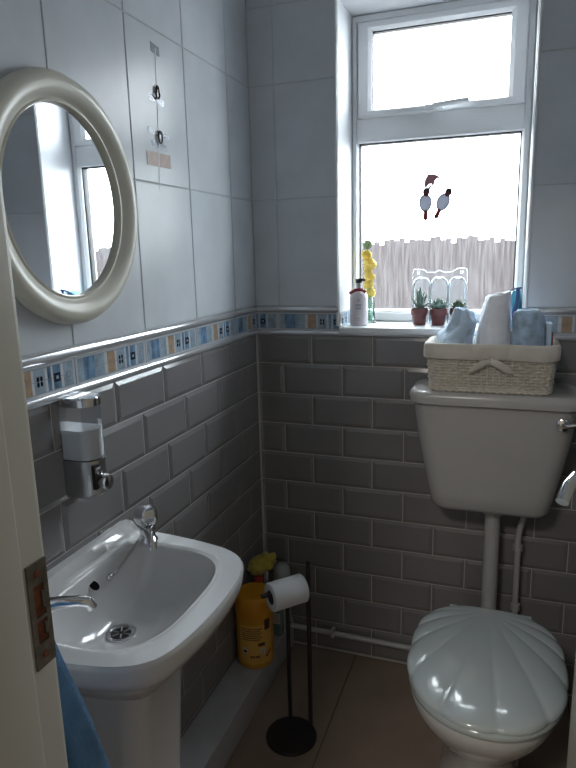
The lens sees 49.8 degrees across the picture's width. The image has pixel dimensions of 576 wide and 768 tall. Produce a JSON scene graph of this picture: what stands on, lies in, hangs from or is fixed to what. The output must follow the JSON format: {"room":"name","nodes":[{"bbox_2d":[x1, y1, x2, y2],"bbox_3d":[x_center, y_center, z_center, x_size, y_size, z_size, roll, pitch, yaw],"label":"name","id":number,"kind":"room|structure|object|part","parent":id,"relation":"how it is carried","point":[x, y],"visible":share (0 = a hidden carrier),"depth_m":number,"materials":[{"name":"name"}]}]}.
{"room":"bathroom","nodes":[
{"label":"bathroom","id":0,"kind":"room"},
{"bbox_2d":[0,0,263,737],"bbox_3d":[-0.428,-0.054,1.362,0.121,2.470,1.594,3,13,19],"label":"wall","id":1,"kind":"structure","parent":0,"point":[181,438],"depth_m":1.54,"materials":[{"name":"grey tile"}]},
{"bbox_2d":[0,67,137,323],"bbox_3d":[-0.408,-0.337,1.152,0.030,0.452,0.441,3,13,19],"label":"wall mirror","id":2,"kind":"object","parent":1,"relation":"attached to","point":[70,203],"visible":0.94,"depth_m":1.14,"materials":[{"name":"white mirror"}]},
{"bbox_2d":[2,102,116,294],"bbox_3d":[-0.417,-0.338,1.155,0.006,0.356,0.356,3,13,19],"label":"mirror glass","id":3,"kind":"object","parent":2,"relation":"attached to","point":[59,167],"depth_m":1.14,"materials":[{"name":"white"}]},
{"bbox_2d":[57,392,113,498],"bbox_3d":[-0.383,0.121,1.204,0.085,0.200,0.064,3,13,19],"label":"soap dispenser","id":4,"kind":"object","parent":1,"relation":"attached to","point":[85,469],"visible":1,"depth_m":1.19,"materials":[{"name":"silver metal"}]},
{"bbox_2d":[150,41,158,56],"bbox_3d":[-0.306,-0.770,1.426,0.001,0.024,0.037,3,13,19],"label":"tape strip","id":5,"kind":"object","parent":1,"relation":"attached to","point":[153,47],"visible":1,"depth_m":1.42,"materials":[{"name":"plastic"}]},
{"bbox_2d":[148,94,163,106],"bbox_3d":[-0.306,-0.659,1.443,0.001,0.016,0.068,3,13,19],"label":"tape strip","id":6,"kind":"object","parent":1,"relation":"attached to","point":[151,98],"visible":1,"depth_m":1.44,"materials":[{"name":"plastic"}]},
{"bbox_2d":[155,51,159,184],"bbox_3d":[-0.305,-0.617,1.451,0.001,0.314,0.021,3,13,19],"label":"cord","id":7,"kind":"object","parent":1,"relation":"attached to","point":[155,51],"visible":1,"depth_m":1.45,"materials":[{"name":"white plastic"}]},
{"bbox_2d":[155,85,160,99],"bbox_3d":[-0.303,-0.677,1.439,0.006,0.031,0.020,3,13,19],"label":"wall hook","id":8,"kind":"object","parent":1,"relation":"attached to","point":[157,90],"visible":1,"depth_m":1.44,"materials":[{"name":"silver"}]},
{"bbox_2d":[146,150,170,168],"bbox_3d":[-0.304,-0.530,1.465,0.001,0.033,0.106,3,13,19],"label":"tape strip","id":9,"kind":"object","parent":1,"relation":"attached to","point":[153,158],"visible":1,"depth_m":1.46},
{"bbox_2d":[148,127,168,139],"bbox_3d":[-0.304,-0.589,1.458,0.001,0.016,0.092,3,13,19],"label":"tape strip","id":10,"kind":"object","parent":1,"relation":"attached to","point":[150,130],"visible":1,"depth_m":1.45,"materials":[{"name":"plastic"}]},
{"bbox_2d":[151,140,166,150],"bbox_3d":[-0.304,-0.562,1.463,0.001,0.016,0.068,3,13,19],"label":"tape strip","id":11,"kind":"object","parent":1,"relation":"attached to","point":[154,143],"visible":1,"depth_m":1.47,"materials":[{"name":"plastic"}]},
{"bbox_2d":[158,131,162,143],"bbox_3d":[-0.300,-0.580,1.459,0.006,0.031,0.021,3,13,19],"label":"wall hook","id":12,"kind":"object","parent":1,"relation":"attached to","point":[159,132],"visible":1,"depth_m":1.46,"materials":[{"name":"silver"}]},
{"bbox_2d":[181,617,293,767],"bbox_3d":[-0.272,1.045,1.615,0.106,0.106,1.462,3,13,19],"label":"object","id":13,"kind":"structure","parent":1,"relation":"attached to","point":[214,734],"depth_m":1.81,"materials":[{"name":"tile"}]},
{"bbox_2d":[235,582,273,668],"bbox_3d":[-0.107,0.780,2.008,0.122,0.244,0.122,3,13,19],"label":"bottle","id":14,"kind":"object","parent":13,"relation":"on","point":[254,618],"visible":0.91,"depth_m":1.96,"materials":[{"name":"orange"}]},
{"bbox_3d":[-0.109,0.695,1.990,0.122,0.072,0.122,3,13,19],"label":"lid","id":15,"kind":"part","parent":14,"relation":"part of","materials":[{"name":"yellow"}]},
{"bbox_2d":[254,575,262,582],"bbox_3d":[-0.098,0.762,2.120,0.050,0.231,0.050,3,13,19],"label":"spray bottle","id":16,"kind":"object","parent":13,"relation":"on","point":[259,579],"visible":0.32,"depth_m":2.09,"materials":[{"name":"red plastic"}]},
{"bbox_2d":[248,551,276,575],"bbox_3d":[-0.092,0.606,2.093,0.109,0.095,0.073,3,13,19],"label":"cleaning cloth","id":17,"kind":"object","parent":16,"relation":"on","point":[259,564],"visible":1,"depth_m":2.07,"materials":[{"name":"yellow fabric"}]},
{"bbox_2d":[273,610,283,635],"bbox_3d":[-0.035,0.796,2.148,0.036,0.150,0.029,3,13,19],"label":"small spray","id":18,"kind":"object","parent":13,"relation":"on","point":[278,617],"visible":0.48,"depth_m":2.14,"materials":[{"name":"teal"}]},
{"bbox_2d":[273,561,291,626],"bbox_3d":[-0.020,0.743,2.204,0.064,0.232,0.064,3,13,19],"label":"bottle","id":19,"kind":"object","parent":13,"relation":"on","point":[281,569],"visible":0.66,"depth_m":2.17,"materials":[{"name":"grey"}]},
{"bbox_2d":[225,643,571,767],"bbox_3d":[0.041,1.379,0.391,2.740,0.060,3.684,3,13,19],"label":"floor","id":20,"kind":"structure","parent":0,"point":[366,715],"depth_m":1.89,"materials":[{"name":"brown tile"}]},
{"bbox_2d":[47,504,243,767],"bbox_3d":[-0.272,0.733,1.208,0.347,0.885,0.453,3,13,19],"label":"basin","id":21,"kind":"object","parent":20,"relation":"on","point":[130,607],"visible":0.82,"depth_m":1.16,"materials":[{"name":"ceramic"}]},
{"bbox_2d":[50,595,96,611],"bbox_3d":[-0.399,0.359,1.037,0.124,0.077,0.097,3,13,19],"label":"tap","id":22,"kind":"object","parent":21,"relation":"on","point":[57,603],"depth_m":1.04,"materials":[{"name":"silver metal"}]},
{"bbox_3d":[-0.338,0.364,1.275,0.014,0.045,0.103,4,13,26],"label":"plug chain","id":23,"kind":"part","parent":21,"relation":"part of","materials":[{"name":"silver metal"}]},
{"bbox_3d":[-0.279,0.437,1.146,0.347,0.170,0.453,3,13,19],"label":"basin bowl","id":24,"kind":"part","parent":21,"relation":"part of","materials":[{"name":"ceramic"}]},
{"bbox_2d":[134,504,157,549],"bbox_3d":[-0.293,0.300,1.303,0.076,0.077,0.085,3,13,19],"label":"tap","id":25,"kind":"object","parent":21,"relation":"on","point":[145,516],"depth_m":1.30,"materials":[{"name":"silver metal"}]},
{"bbox_2d":[261,561,316,756],"bbox_3d":[0.004,0.781,1.783,0.151,0.542,0.151,3,13,19],"label":"stand","id":26,"kind":"object","parent":20,"relation":"on","point":[290,736],"visible":0.94,"depth_m":1.83,"materials":[{"name":"black metal"}]},
{"bbox_3d":[-0.010,0.576,1.739,0.142,0.014,0.014,-8,13,-27],"label":"arm","id":27,"kind":"part","parent":26,"relation":"part of","materials":[{"name":"black metal"}]},
{"bbox_2d":[264,574,308,611],"bbox_3d":[-0.004,0.587,1.745,0.104,0.080,0.078,-8,13,-27],"label":"toilet roll","id":28,"kind":"object","parent":26,"relation":"on","point":[293,590],"visible":0.95,"depth_m":1.72,"materials":[{"name":"white paper"}]},
{"bbox_2d":[407,378,575,767],"bbox_3d":[0.516,0.560,1.617,0.474,1.017,0.737,3,13,19],"label":"toilet","id":29,"kind":"object","parent":20,"relation":"on","point":[491,684],"visible":0.99,"depth_m":1.62,"materials":[{"name":"ceramic"}]},
{"bbox_3d":[0.478,0.695,1.503,0.363,0.020,0.443,3,13,19],"label":"seat","id":30,"kind":"part","parent":29,"relation":"part of","materials":[{"name":"white plastic"}]},
{"bbox_3d":[0.481,0.672,1.508,0.368,0.048,0.469,3,13,19],"label":"lid","id":31,"kind":"part","parent":29,"relation":"part of","materials":[{"name":"white plastic"}]},
{"bbox_2d":[424,336,560,395],"bbox_3d":[0.566,-0.055,1.738,0.357,0.136,0.205,3,13,19],"label":"wicker basket","id":32,"kind":"object","parent":29,"relation":"on","point":[483,368],"visible":0.96,"depth_m":1.66,"materials":[{"name":"wicker"}]},
{"bbox_2d":[436,307,476,343],"bbox_3d":[0.477,-0.107,1.752,0.103,0.220,0.109,-1,12,1],"label":"rolled towel","id":33,"kind":"object","parent":32,"relation":"in","point":[460,329],"visible":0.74,"depth_m":1.71,"materials":[{"name":"blue fabric"}]},
{"bbox_2d":[476,291,511,344],"bbox_3d":[0.572,-0.127,1.723,0.097,0.261,0.105,7,15,36],"label":"rolled towel","id":34,"kind":"object","parent":32,"relation":"in","point":[494,326],"visible":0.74,"depth_m":1.67,"materials":[{"name":"white fabric"}]},
{"bbox_2d":[510,308,545,345],"bbox_3d":[0.657,-0.099,1.696,0.093,0.213,0.098,3,13,19],"label":"rolled towel","id":35,"kind":"object","parent":32,"relation":"in","point":[528,324],"visible":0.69,"depth_m":1.65,"materials":[{"name":"blue fabric"}]},
{"bbox_2d":[545,322,552,345],"bbox_3d":[0.704,-0.081,1.686,0.016,0.172,0.080,3,13,19],"label":"folded flannel","id":36,"kind":"object","parent":32,"relation":"in","point":[548,337],"visible":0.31,"depth_m":1.65,"materials":[{"name":"white fabric"}]},
{"bbox_3d":[0.584,0.028,1.760,0.458,0.037,0.214,3,13,19],"label":"cistern lid","id":37,"kind":"part","parent":29,"relation":"part of","materials":[{"name":"white ceramic"}]},
{"bbox_3d":[0.743,0.110,1.611,0.087,0.037,0.029,4,13,25],"label":"flush lever","id":38,"kind":"part","parent":29,"relation":"part of","materials":[{"name":"silver metal"}]},
{"bbox_2d":[245,0,575,696],"bbox_3d":[0.514,-0.210,1.998,1.460,2.470,0.271,3,13,19],"label":"wall","id":39,"kind":"structure","parent":0,"point":[345,492],"depth_m":1.99,"materials":[{"name":"grey tile"}]},
{"bbox_2d":[22,306,575,410],"bbox_3d":[0.232,-0.038,1.200,1.246,0.096,1.470,3,13,19],"label":"trim","id":40,"kind":"structure","parent":39,"relation":"attached to","point":[32,361],"depth_m":1.57,"materials":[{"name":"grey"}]},
{"bbox_2d":[340,309,349,326],"bbox_3d":[0.191,-0.217,2.063,0.009,0.056,0.168,3,13,19],"label":"trim","id":41,"kind":"structure","parent":39,"relation":"attached to","point":[345,315],"depth_m":2.04,"materials":[{"name":"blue tile"}]},
{"bbox_2d":[291,517,526,650],"bbox_3d":[0.371,0.621,2.050,0.776,0.575,0.055,4,13,22],"label":"pipe","id":42,"kind":"object","parent":39,"relation":"attached to","point":[517,546],"visible":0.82,"depth_m":2.09,"materials":[{"name":"grey"}]},
{"bbox_2d":[339,321,511,335],"bbox_3d":[0.465,-0.186,2.011,0.546,0.020,0.274,3,13,19],"label":"windowsill","id":43,"kind":"structure","parent":39,"relation":"attached to","point":[380,327],"depth_m":1.94,"materials":[{"name":"white paint"}]},
{"bbox_2d":[349,278,367,325],"bbox_3d":[0.228,-0.265,1.998,0.058,0.150,0.058,3,13,19],"label":"lotion bottle","id":44,"kind":"object","parent":43,"relation":"on","point":[358,296],"visible":1,"depth_m":1.98,"materials":[{"name":"grey plastic"}]},
{"bbox_2d":[361,240,376,322],"bbox_3d":[0.267,-0.339,2.052,0.053,0.270,0.048,3,13,19],"label":"bottle","id":45,"kind":"object","parent":43,"relation":"on","point":[369,264],"visible":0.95,"depth_m":2.04,"materials":[{"name":"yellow glass"}]},
{"bbox_2d":[411,286,428,324],"bbox_3d":[0.419,-0.250,1.973,0.055,0.122,0.055,-6,13,-20],"label":"aloe","id":46,"kind":"object","parent":43,"relation":"on","point":[419,314],"visible":1,"depth_m":1.96,"materials":[{"name":"plant"}]},
{"bbox_2d":[411,308,427,324],"bbox_3d":[0.420,-0.216,1.980,0.055,0.052,0.055,3,13,19],"label":"pot","id":47,"kind":"object","parent":46,"relation":"attached to","point":[419,315],"depth_m":1.96,"materials":[{"name":"ceramic"}]},
{"bbox_2d":[427,298,449,324],"bbox_3d":[0.476,-0.230,1.959,0.059,0.086,0.074,-12,16,-41],"label":"potted succulent","id":48,"kind":"object","parent":43,"relation":"on","point":[438,310],"visible":1,"depth_m":1.94,"materials":[{"name":"ceramic"}]},
{"bbox_2d":[430,308,446,324],"bbox_3d":[0.475,-0.213,1.961,0.055,0.052,0.055,3,13,19],"label":"pot","id":49,"kind":"object","parent":48,"relation":"attached to","point":[438,315],"depth_m":1.94,"materials":[{"name":"ceramic"}]},
{"bbox_2d":[412,268,467,323],"bbox_3d":[0.489,-0.284,1.997,0.172,0.176,0.031,3,13,19],"label":"wire rack","id":50,"kind":"object","parent":43,"relation":"on","point":[439,277],"visible":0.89,"depth_m":1.99,"materials":[{"name":"white metal"}]},
{"bbox_2d":[449,299,467,314],"bbox_3d":[0.533,-0.226,1.946,0.054,0.080,0.057,-4,12,-14],"label":"potted succulent","id":51,"kind":"object","parent":43,"relation":"on","point":[457,303],"visible":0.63,"depth_m":1.93,"materials":[{"name":"plant"}]},
{"bbox_2d":[509,287,521,327],"bbox_3d":[0.675,-0.236,1.876,0.063,0.119,0.118,3,13,19],"label":"bag","id":52,"kind":"object","parent":43,"relation":"on","point":[516,300],"visible":0.46,"depth_m":1.83,"materials":[{"name":"blue plastic"}]},
{"bbox_2d":[334,0,543,326],"bbox_3d":[0.454,-0.660,1.915,0.567,0.987,0.267,3,13,19],"label":"window reveal","id":53,"kind":"structure","parent":39,"relation":"attached to","point":[344,10],"depth_m":1.89,"materials":[{"name":"white paint"}]},
{"bbox_2d":[352,0,537,321],"bbox_3d":[0.470,-0.675,1.959,0.546,0.956,0.109,3,13,19],"label":"window","id":54,"kind":"structure","parent":39,"relation":"in","point":[459,118],"depth_m":1.91,"materials":[{"name":"white plastic"}]},
{"bbox_2d":[419,185,432,220],"bbox_3d":[0.449,-0.590,2.009,0.049,0.118,0.004,3,13,19],"label":"bird decoration","id":55,"kind":"object","parent":54,"relation":"attached to","point":[425,201],"visible":1,"depth_m":2.01,"materials":[{"name":"grey"}]},
{"bbox_2d":[424,168,439,187],"bbox_3d":[0.464,-0.659,1.989,0.053,0.065,0.002,3,13,19],"label":"leaf decoration","id":56,"kind":"object","parent":54,"relation":"attached to","point":[430,179],"visible":1,"depth_m":1.99,"materials":[{"name":"red"}]},
{"bbox_2d":[434,188,451,218],"bbox_3d":[0.498,-0.587,1.992,0.056,0.106,0.004,3,13,19],"label":"bird decoration","id":57,"kind":"object","parent":54,"relation":"attached to","point":[443,200],"visible":1,"depth_m":1.99,"materials":[{"name":"grey"}]},
{"bbox_3d":[0.468,-0.987,1.909,0.503,0.280,0.058,3,13,19],"label":"sash","id":58,"kind":"part","parent":54,"relation":"part of","materials":[{"name":"white plastic"}]},
{"bbox_3d":[0.480,-0.847,1.881,0.136,0.028,0.042,3,13,19],"label":"handle","id":59,"kind":"part","parent":54,"relation":"part of","materials":[{"name":"white plastic"}]},
{"bbox_3d":[-0.032,0.100,0.457,1.240,2.420,0.130,3,13,19],"label":"wall","id":60,"kind":"structure","parent":0,"visible":0},
{"bbox_2d":[0,171,67,767],"bbox_3d":[0.059,0.250,0.460,0.885,2.120,0.156,3,13,19],"label":"door","id":61,"kind":"structure","parent":60,"relation":"attached to","point":[32,735],"depth_m":0.58,"materials":[{"name":"beige paint"}]},
{"bbox_3d":[-0.245,0.229,0.617,0.003,0.112,0.026,3,13,19],"label":"strike plate","id":62,"kind":"part","parent":61,"relation":"part of","materials":[{"name":"metal"}]},
{"bbox_2d":[55,642,110,767],"bbox_3d":[-0.298,0.432,0.740,0.183,0.546,0.049,3,13,19],"label":"hand towel","id":63,"kind":"object","parent":60,"relation":"hanging from","point":[84,749],"visible":0.09,"depth_m":0.72,"materials":[{"name":"blue fabric"}]},
{"bbox_2d":[556,471,575,767],"bbox_3d":[0.489,0.228,0.769,0.115,2.000,0.757,0,12,7],"label":"door","id":64,"kind":"structure","parent":60,"relation":"in","point":[568,486],"depth_m":1.21,"materials":[{"name":"beige paint"}]},
{"bbox_3d":[0.511,0.177,1.097,0.092,0.067,0.046,-4,12,-11],"label":"handle","id":65,"kind":"part","parent":64,"relation":"part of","materials":[{"name":"silver metal"}]},
{"bbox_3d":[0.528,0.228,0.764,0.036,2.000,0.757,0,12,7],"label":"panel","id":66,"kind":"part","parent":64,"relation":"part of","materials":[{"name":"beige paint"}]},
{"label":"outside","id":67,"kind":"structure","parent":0,"visible":0},
{"bbox_3d":[1.949,0.309,6.483,9.000,0.050,8.720,3,13,19],"label":"ground","id":68,"kind":"structure","parent":67,"visible":0},
{"bbox_2d":[363,235,514,308],"bbox_3d":[0.999,0.001,3.709,4.219,1.734,0.060,3,13,19],"label":"fence","id":69,"kind":"object","parent":68,"relation":"on","point":[489,264],"visible":0.1,"depth_m":3.57,"materials":[{"name":"grey wood"}]}
]}

